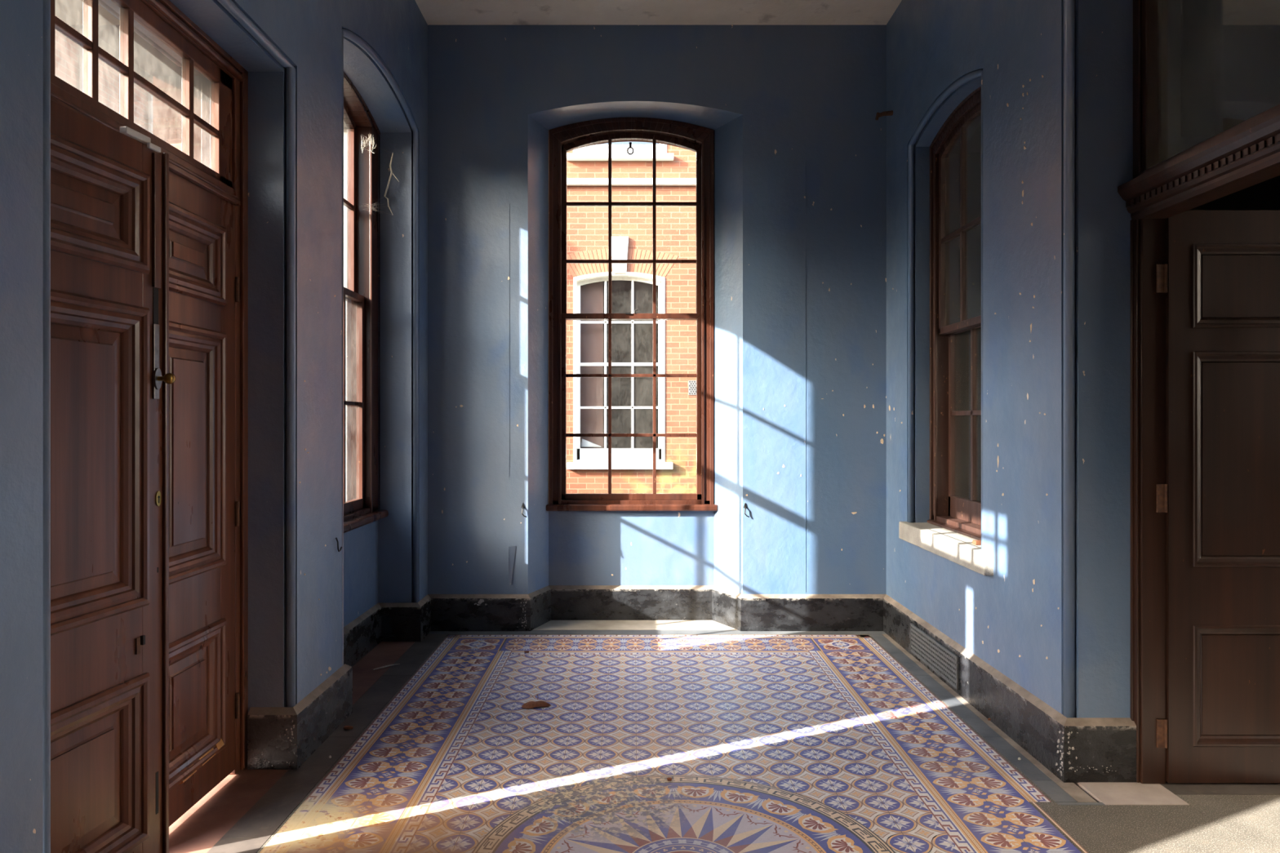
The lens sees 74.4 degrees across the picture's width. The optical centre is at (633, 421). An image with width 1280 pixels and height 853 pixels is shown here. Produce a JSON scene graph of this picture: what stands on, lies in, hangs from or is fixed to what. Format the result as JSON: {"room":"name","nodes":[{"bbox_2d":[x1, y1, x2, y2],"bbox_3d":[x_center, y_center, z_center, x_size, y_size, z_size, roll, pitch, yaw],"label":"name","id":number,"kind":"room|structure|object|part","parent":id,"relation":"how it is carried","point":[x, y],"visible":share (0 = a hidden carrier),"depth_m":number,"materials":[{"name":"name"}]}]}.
{"room":"entrance hall","nodes":[
{"label":"entrance hall","id":0,"kind":"room"},
{"bbox_2d":[0,0,427,852],"bbox_3d":[-1.679,-0.890,1.270,0.561,4.620,8.940,0,0,0],"label":"wall","id":1,"kind":"structure","parent":0,"point":[303,592],"depth_m":3.47,"materials":[{"name":"blue paint"}]},
{"bbox_2d":[50,0,248,852],"bbox_3d":[-1.580,-0.018,2.743,0.320,2.875,1.485,0,0,0],"label":"door","id":2,"kind":"structure","parent":1,"relation":"in","point":[149,247],"depth_m":2.59,"materials":[{"name":"brown wood"}]},
{"bbox_3d":[-1.526,-0.603,2.334,0.014,0.139,0.320,0,0,6],"label":"panel","id":3,"kind":"part","parent":2,"relation":"part of","materials":[{"name":"brown wood"}]},
{"bbox_3d":[-1.526,0.106,2.334,0.014,0.741,0.320,0,0,6],"label":"panel","id":4,"kind":"part","parent":2,"relation":"part of","materials":[{"name":"brown wood"}]},
{"bbox_3d":[-1.526,1.018,2.334,0.014,0.339,0.320,0,0,6],"label":"panel","id":5,"kind":"part","parent":2,"relation":"part of","materials":[{"name":"brown wood"}]},
{"bbox_3d":[-1.513,-0.603,2.333,0.036,0.303,0.484,0,0,7],"label":"panel moulding","id":6,"kind":"part","parent":2,"relation":"part of","materials":[{"name":"brown wood"}]},
{"bbox_3d":[-1.513,0.106,2.333,0.036,0.905,0.484,0,0,7],"label":"panel moulding","id":7,"kind":"part","parent":2,"relation":"part of","materials":[{"name":"brown wood"}]},
{"bbox_3d":[-1.513,1.018,2.333,0.036,0.503,0.484,0,0,7],"label":"panel moulding","id":8,"kind":"part","parent":2,"relation":"part of","materials":[{"name":"brown wood"}]},
{"bbox_3d":[-1.631,-1.140,2.690,0.004,0.400,1.220,0,0,0],"label":"glass","id":9,"kind":"part","parent":2,"relation":"part of","materials":[{"name":"clear glass"}]},
{"bbox_2d":[120,126,160,152],"bbox_3d":[-1.483,-0.849,2.540,0.036,0.037,0.135,0,0,7],"label":"door closer","id":10,"kind":"object","parent":2,"relation":"attached to","point":[126,131],"depth_m":2.53,"materials":[{"name":"grey metal"}]},
{"bbox_3d":[-1.631,-1.156,2.721,0.038,0.448,1.342,0,0,0],"label":"fanlight sash","id":11,"kind":"part","parent":2,"relation":"part of","materials":[{"name":"brown wood"}]},
{"bbox_3d":[-1.477,-0.186,2.613,0.013,0.232,0.032,0,0,6],"label":"bolt plate","id":12,"kind":"part","parent":2,"relation":"part of","materials":[{"name":"metal"}]},
{"bbox_3d":[-1.480,0.240,2.628,0.004,0.048,0.024,0,0,7],"label":"keyhole plate","id":13,"kind":"part","parent":2,"relation":"part of","materials":[{"name":"gold metal"}]},
{"bbox_3d":[-1.447,-0.133,2.608,0.054,0.034,0.034,0,0,0],"label":"knob","id":14,"kind":"part","parent":2,"relation":"part of","materials":[{"name":"gold metal"}]},
{"bbox_3d":[-1.611,-0.603,3.051,0.014,0.139,0.306,0,0,0],"label":"panel","id":15,"kind":"part","parent":2,"relation":"part of","materials":[{"name":"brown wood"}]},
{"bbox_3d":[-1.611,0.106,3.051,0.014,0.741,0.306,0,0,0],"label":"panel","id":16,"kind":"part","parent":2,"relation":"part of","materials":[{"name":"brown wood"}]},
{"bbox_3d":[-1.611,1.018,3.051,0.014,0.339,0.306,0,0,0],"label":"panel","id":17,"kind":"part","parent":2,"relation":"part of","materials":[{"name":"brown wood"}]},
{"bbox_3d":[-1.658,-0.018,2.743,0.164,2.875,1.485,0,0,0],"label":"frame","id":18,"kind":"part","parent":2,"relation":"part of","materials":[{"name":"brown wood"}]},
{"bbox_3d":[-1.598,-0.603,3.051,0.036,0.303,0.470,0,0,0],"label":"panel moulding","id":19,"kind":"part","parent":2,"relation":"part of","materials":[{"name":"brown wood"}]},
{"bbox_3d":[-1.598,0.106,3.051,0.036,0.905,0.470,0,0,0],"label":"panel moulding","id":20,"kind":"part","parent":2,"relation":"part of","materials":[{"name":"brown wood"}]},
{"bbox_3d":[-1.598,1.018,3.051,0.036,0.503,0.470,0,0,0],"label":"panel moulding","id":21,"kind":"part","parent":2,"relation":"part of","materials":[{"name":"brown wood"}]},
{"bbox_3d":[-1.588,1.246,3.107,0.018,0.060,0.295,0,0,0],"label":"broken moulding","id":22,"kind":"part","parent":2,"relation":"part of","materials":[{"name":"brown wood"}]},
{"bbox_3d":[-1.417,-0.140,2.755,0.037,2.680,1.509,0,0,0],"label":"bead moulding","id":23,"kind":"part","parent":1,"relation":"part of","materials":[{"name":"blue paint"}]},
{"bbox_2d":[335,537,342,551],"bbox_3d":[-1.391,0.579,3.984,0.017,0.071,0.056,0,0,0],"label":"wall hook","id":24,"kind":"object","parent":1,"relation":"attached to","point":[336,537],"visible":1,"depth_m":3.96,"materials":[{"name":"black metal"}]},
{"bbox_2d":[247,594,431,769],"bbox_3d":[-1.514,1.298,4.590,0.283,0.245,2.300,0,0,0],"label":"baseboard","id":25,"kind":"structure","parent":1,"relation":"attached to","point":[279,738],"depth_m":3.79,"materials":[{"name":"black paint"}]},
{"bbox_2d":[343,71,388,533],"bbox_3d":[-1.752,-0.691,4.795,0.325,2.618,1.410,0,0,0],"label":"window","id":26,"kind":"structure","parent":1,"relation":"in","point":[360,167],"depth_m":5.26,"materials":[{"name":"red wood"}]},
{"bbox_3d":[-1.764,-1.359,4.765,0.003,1.178,1.020,0,0,0],"label":"glass","id":27,"kind":"part","parent":26,"relation":"part of","materials":[{"name":"clear glass"}]},
{"bbox_3d":[-1.764,-1.358,4.765,0.042,1.220,1.090,0,0,0],"label":"sash","id":28,"kind":"part","parent":26,"relation":"part of","materials":[{"name":"red wood"}]},
{"bbox_3d":[-1.712,-0.135,4.765,0.003,1.250,1.020,0,0,0],"label":"glass","id":29,"kind":"part","parent":26,"relation":"part of","materials":[{"name":"clear glass"}]},
{"bbox_3d":[-1.712,-0.121,4.765,0.042,1.333,1.090,0,0,0],"label":"sash","id":30,"kind":"part","parent":26,"relation":"part of","materials":[{"name":"red wood"}]},
{"bbox_3d":[-1.633,0.595,4.795,0.085,0.046,1.390,0,0,0],"label":"sill","id":31,"kind":"part","parent":26,"relation":"part of","materials":[{"name":"red wood"}]},
{"bbox_2d":[360,133,395,214],"bbox_3d":[-1.637,-1.500,5.178,0.225,0.591,0.569,0,0,0],"label":"cobweb","id":32,"kind":"object","parent":26,"relation":"attached to","point":[364,143],"visible":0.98,"depth_m":5.11},
{"bbox_2d":[383,152,399,213],"bbox_3d":[-1.549,-1.522,5.400,0.096,0.399,0.012,0,0,0],"label":"twig","id":33,"kind":"object","parent":32,"relation":"hanging from","point":[390,163],"visible":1,"depth_m":5.40,"materials":[{"name":"grey wood"}]},
{"bbox_3d":[-1.417,-0.412,4.780,0.037,3.224,1.459,0,0,0],"label":"bead moulding","id":34,"kind":"part","parent":1,"relation":"part of","materials":[{"name":"blue paint"}]},
{"bbox_2d":[427,24,886,594],"bbox_3d":[0.160,-0.890,6.038,3.120,4.620,0.644,0,0,0],"label":"wall","id":35,"kind":"structure","parent":0,"point":[800,146],"depth_m":5.74,"materials":[{"name":"blue paint"}]},
{"bbox_2d":[521,502,526,517],"bbox_3d":[-0.743,0.602,5.727,0.039,0.100,0.026,0,0,0],"label":"wall hook","id":36,"kind":"object","parent":35,"relation":"attached to","point":[522,505],"visible":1,"depth_m":5.72,"materials":[{"name":"black metal"}]},
{"bbox_2d":[546,116,718,511],"bbox_3d":[-0.010,-0.772,6.100,1.232,2.820,0.200,0,0,0],"label":"window","id":37,"kind":"structure","parent":35,"relation":"in","point":[562,140],"depth_m":6.05,"materials":[{"name":"red wood"}]},
{"bbox_3d":[-0.015,-0.108,6.101,1.016,1.346,0.042,0,0,0],"label":"sash","id":38,"kind":"part","parent":37,"relation":"part of","materials":[{"name":"red wood"}]},
{"bbox_3d":[-0.015,-1.419,6.149,1.016,1.356,0.042,0,0,0],"label":"sash","id":39,"kind":"part","parent":37,"relation":"part of","materials":[{"name":"red wood"}]},
{"bbox_3d":[-0.010,0.615,6.035,1.232,0.046,0.070,0,0,0],"label":"sill","id":40,"kind":"part","parent":37,"relation":"part of","materials":[{"name":"red wood"}]},
{"bbox_2d":[427,585,885,631],"bbox_3d":[0.160,1.298,5.880,3.120,0.245,0.340,0,0,0],"label":"baseboard","id":41,"kind":"structure","parent":35,"relation":"attached to","point":[739,611],"depth_m":5.72,"materials":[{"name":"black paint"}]},
{"bbox_2d":[743,502,749,517],"bbox_3d":[0.768,0.602,5.727,0.039,0.100,0.026,0,0,0],"label":"wall hook","id":42,"kind":"object","parent":35,"relation":"attached to","point":[744,505],"visible":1,"depth_m":5.72,"materials":[{"name":"black metal"}]},
{"bbox_2d":[414,0,902,24],"bbox_3d":[0.160,-2.775,1.520,4.320,0.150,9.640,0,0,0],"label":"ceiling","id":43,"kind":"structure","parent":0,"point":[433,11],"depth_m":5.54,"materials":[{"name":"paint"}]},
{"bbox_2d":[168,620,1279,852],"bbox_3d":[1.600,1.458,2.400,9.200,0.085,11.200,0,0,0],"label":"floor","id":44,"kind":"structure","parent":0,"point":[766,741],"depth_m":3.46,"materials":[{"name":"tile"}]},
{"bbox_2d":[342,725,353,729],"bbox_3d":[-1.313,1.409,3.890,0.046,0.014,0.024,0,0,0],"label":"scrap","id":45,"kind":"object","parent":44,"relation":"on","point":[345,727],"visible":1,"depth_m":3.88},
{"bbox_2d":[373,663,399,670],"bbox_3d":[-1.424,1.411,4.860,0.164,0.009,0.019,0,0,-43],"label":"twig","id":46,"kind":"object","parent":44,"relation":"on","point":[397,664],"visible":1,"depth_m":4.85,"materials":[{"name":"brown wood"}]},
{"bbox_2d":[520,694,551,708],"bbox_3d":[-0.483,1.389,4.190,0.150,0.060,0.046,0,0,-9],"label":"dry leaf","id":47,"kind":"object","parent":44,"relation":"on","point":[531,704],"visible":1,"depth_m":4.18,"materials":[{"name":"brown plant"}]},
{"bbox_2d":[886,0,1133,717],"bbox_3d":[1.944,-0.890,1.270,0.451,4.620,8.940,0,0,0],"label":"wall","id":48,"kind":"structure","parent":0,"point":[1055,77],"depth_m":3.65,"materials":[{"name":"blue paint"}]},
{"bbox_2d":[875,110,893,119],"bbox_3d":[1.663,-2.034,5.600,0.116,0.062,0.032,0,0,0],"label":"pipe stub","id":49,"kind":"object","parent":48,"relation":"attached to","point":[890,113],"visible":1,"depth_m":5.59,"materials":[{"name":"metal"}]},
{"bbox_2d":[910,622,958,689],"bbox_3d":[1.686,1.310,4.758,0.012,0.170,0.739,0,0,0],"label":"air vent","id":50,"kind":"object","parent":48,"relation":"attached to","point":[944,662],"visible":1,"depth_m":4.71,"materials":[{"name":"metal"}]},
{"bbox_3d":[1.738,-0.605,4.725,0.037,2.470,1.149,0,0,0],"label":"bead moulding","id":51,"kind":"part","parent":48,"relation":"part of","materials":[{"name":"blue paint"}]},
{"bbox_2d":[898,86,993,575],"bbox_3d":[1.843,-0.538,4.678,0.335,2.553,1.295,0,0,0],"label":"window","id":52,"kind":"structure","parent":48,"relation":"in","point":[955,150],"depth_m":4.98,"materials":[{"name":"brown wood"}]},
{"bbox_3d":[1.770,0.684,4.678,0.190,0.108,1.295,0,0,0],"label":"stone sill","id":53,"kind":"part","parent":52,"relation":"part of","materials":[{"name":"beige stone"}]},
{"bbox_3d":[1.910,0.608,4.710,0.160,0.044,1.120,0,0,0],"label":"wooden sill","id":54,"kind":"part","parent":52,"relation":"part of","materials":[{"name":"brown wood"}]},
{"bbox_3d":[1.928,-0.603,4.710,0.164,2.425,1.120,0,0,0],"label":"frame","id":55,"kind":"part","parent":52,"relation":"part of","materials":[{"name":"brown wood"}]},
{"bbox_3d":[1.896,-1.131,4.710,0.042,1.197,0.950,0,0,0],"label":"sash","id":56,"kind":"part","parent":52,"relation":"part of","materials":[{"name":"brown wood"}]},
{"bbox_3d":[1.897,-1.129,4.710,0.003,1.149,0.898,0,0,0],"label":"glass","id":57,"kind":"part","parent":52,"relation":"part of","materials":[{"name":"clear glass"}]},
{"bbox_3d":[1.956,0.004,4.710,0.042,1.153,0.950,0,0,0],"label":"sash","id":58,"kind":"part","parent":52,"relation":"part of","materials":[{"name":"brown wood"}]},
{"bbox_3d":[1.956,-0.040,4.710,0.003,1.010,0.898,0,0,0],"label":"glass","id":59,"kind":"part","parent":52,"relation":"part of","materials":[{"name":"clear glass"}]},
{"bbox_2d":[972,540,981,545],"bbox_3d":[1.765,0.618,4.320,0.049,0.023,0.057,0,0,0],"label":"fragment","id":60,"kind":"object","parent":52,"relation":"on","point":[974,542],"visible":0.76,"depth_m":4.30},
{"bbox_2d":[883,594,1137,782],"bbox_3d":[1.838,1.298,4.527,0.295,0.245,2.427,0,0,0],"label":"baseboard","id":61,"kind":"structure","parent":48,"relation":"attached to","point":[1073,749],"depth_m":3.53,"materials":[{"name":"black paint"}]},
{"bbox_3d":[1.740,-0.562,2.447,0.042,3.524,1.884,0,0,0],"label":"bead moulding","id":62,"kind":"part","parent":48,"relation":"part of","materials":[{"name":"blue paint"}]},
{"bbox_2d":[1117,0,1279,783],"bbox_3d":[2.344,-0.430,2.426,0.847,3.700,1.852,0,0,0],"label":"door","id":63,"kind":"structure","parent":48,"relation":"in","point":[1205,284],"depth_m":3.29,"materials":[{"name":"black wood"}]},
{"bbox_3d":[2.028,0.310,2.451,0.116,2.220,1.802,0,0,0],"label":"frame","id":64,"kind":"part","parent":63,"relation":"part of","materials":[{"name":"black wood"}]},
{"bbox_3d":[1.955,-0.868,2.426,0.070,0.145,1.852,0,0,0],"label":"cornice","id":65,"kind":"part","parent":63,"relation":"part of","materials":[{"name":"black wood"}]},
{"bbox_3d":[2.034,-1.538,2.447,0.112,1.485,1.795,0,0,0],"label":"overlight frame","id":66,"kind":"part","parent":63,"relation":"part of","materials":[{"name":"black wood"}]},
{"bbox_3d":[2.032,-1.600,2.445,0.004,1.260,1.690,0,0,0],"label":"glass","id":67,"kind":"part","parent":63,"relation":"part of","materials":[{"name":"clear glass"}]},
{"bbox_3d":[2.427,-0.530,3.295,0.488,0.328,0.022,0,0,0],"label":"panel moulding","id":68,"kind":"part","parent":63,"relation":"part of","materials":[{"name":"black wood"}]},
{"bbox_3d":[2.427,0.146,3.295,0.488,0.841,0.022,0,0,0],"label":"panel moulding","id":69,"kind":"part","parent":63,"relation":"part of","materials":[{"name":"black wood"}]},
{"bbox_3d":[2.427,1.032,3.295,0.488,0.475,0.022,0,0,0],"label":"panel moulding","id":70,"kind":"part","parent":63,"relation":"part of","materials":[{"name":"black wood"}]},
{"bbox_3d":[2.427,-0.530,3.304,0.412,0.252,0.008,0,0,0],"label":"panel","id":71,"kind":"part","parent":63,"relation":"part of","materials":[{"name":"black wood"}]},
{"bbox_3d":[2.427,0.146,3.304,0.412,0.765,0.008,0,0,0],"label":"panel","id":72,"kind":"part","parent":63,"relation":"part of","materials":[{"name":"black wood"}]},
{"bbox_3d":[2.427,1.032,3.304,0.412,0.399,0.008,0,0,0],"label":"panel","id":73,"kind":"part","parent":63,"relation":"part of","materials":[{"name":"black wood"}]},
{"bbox_2d":[1190,175,1279,209],"bbox_3d":[4.185,-0.630,2.400,4.030,4.140,11.200,0,0,0],"label":"wall","id":74,"kind":"structure","parent":0,"point":[1264,195],"depth_m":8.00,"materials":[{"name":"paint"}]},
{"label":"outside","id":75,"kind":"structure","parent":0,"visible":0},
{"bbox_3d":[0.000,1.920,10.000,80.000,0.200,100.000,0,0,0],"label":"ground","id":76,"kind":"structure","parent":75,"visible":0},
{"bbox_2d":[566,141,696,493],"bbox_3d":[0.700,-3.130,12.650,10.600,9.900,3.100,0,0,0],"label":"brick building","id":77,"kind":"structure","parent":76,"relation":"on","point":[587,167],"depth_m":11.20,"materials":[{"name":"orange brick"}]},
{"bbox_2d":[581,439,601,447],"bbox_3d":[-0.572,0.289,11.445,0.274,0.112,0.088,0,0,0],"label":"packet","id":78,"kind":"object","parent":77,"relation":"in","point":[584,443],"visible":1,"depth_m":11.40,"materials":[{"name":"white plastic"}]},
{"bbox_3d":[-0.190,-0.725,11.268,1.220,2.530,0.164,0,0,0],"label":"frame","id":79,"kind":"part","parent":77,"relation":"part of","materials":[{"name":"white paint"}]},
{"bbox_3d":[-0.180,0.585,11.185,1.400,0.090,0.150,0,0,0],"label":"window sill","id":80,"kind":"part","parent":77,"relation":"part of","materials":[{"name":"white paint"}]},
{"bbox_3d":[-0.190,-1.349,11.361,1.140,1.202,0.042,0,0,0],"label":"sash","id":81,"kind":"part","parent":77,"relation":"part of","materials":[{"name":"white paint"}]},
{"bbox_3d":[-0.190,-0.139,11.321,1.140,1.298,0.042,0,0,0],"label":"sash","id":82,"kind":"part","parent":77,"relation":"part of","materials":[{"name":"white paint"}]},
{"bbox_3d":[-0.185,-3.500,11.175,1.430,0.070,0.150,0,0,0],"label":"window sill","id":83,"kind":"part","parent":77,"relation":"part of","materials":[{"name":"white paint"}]}
]}

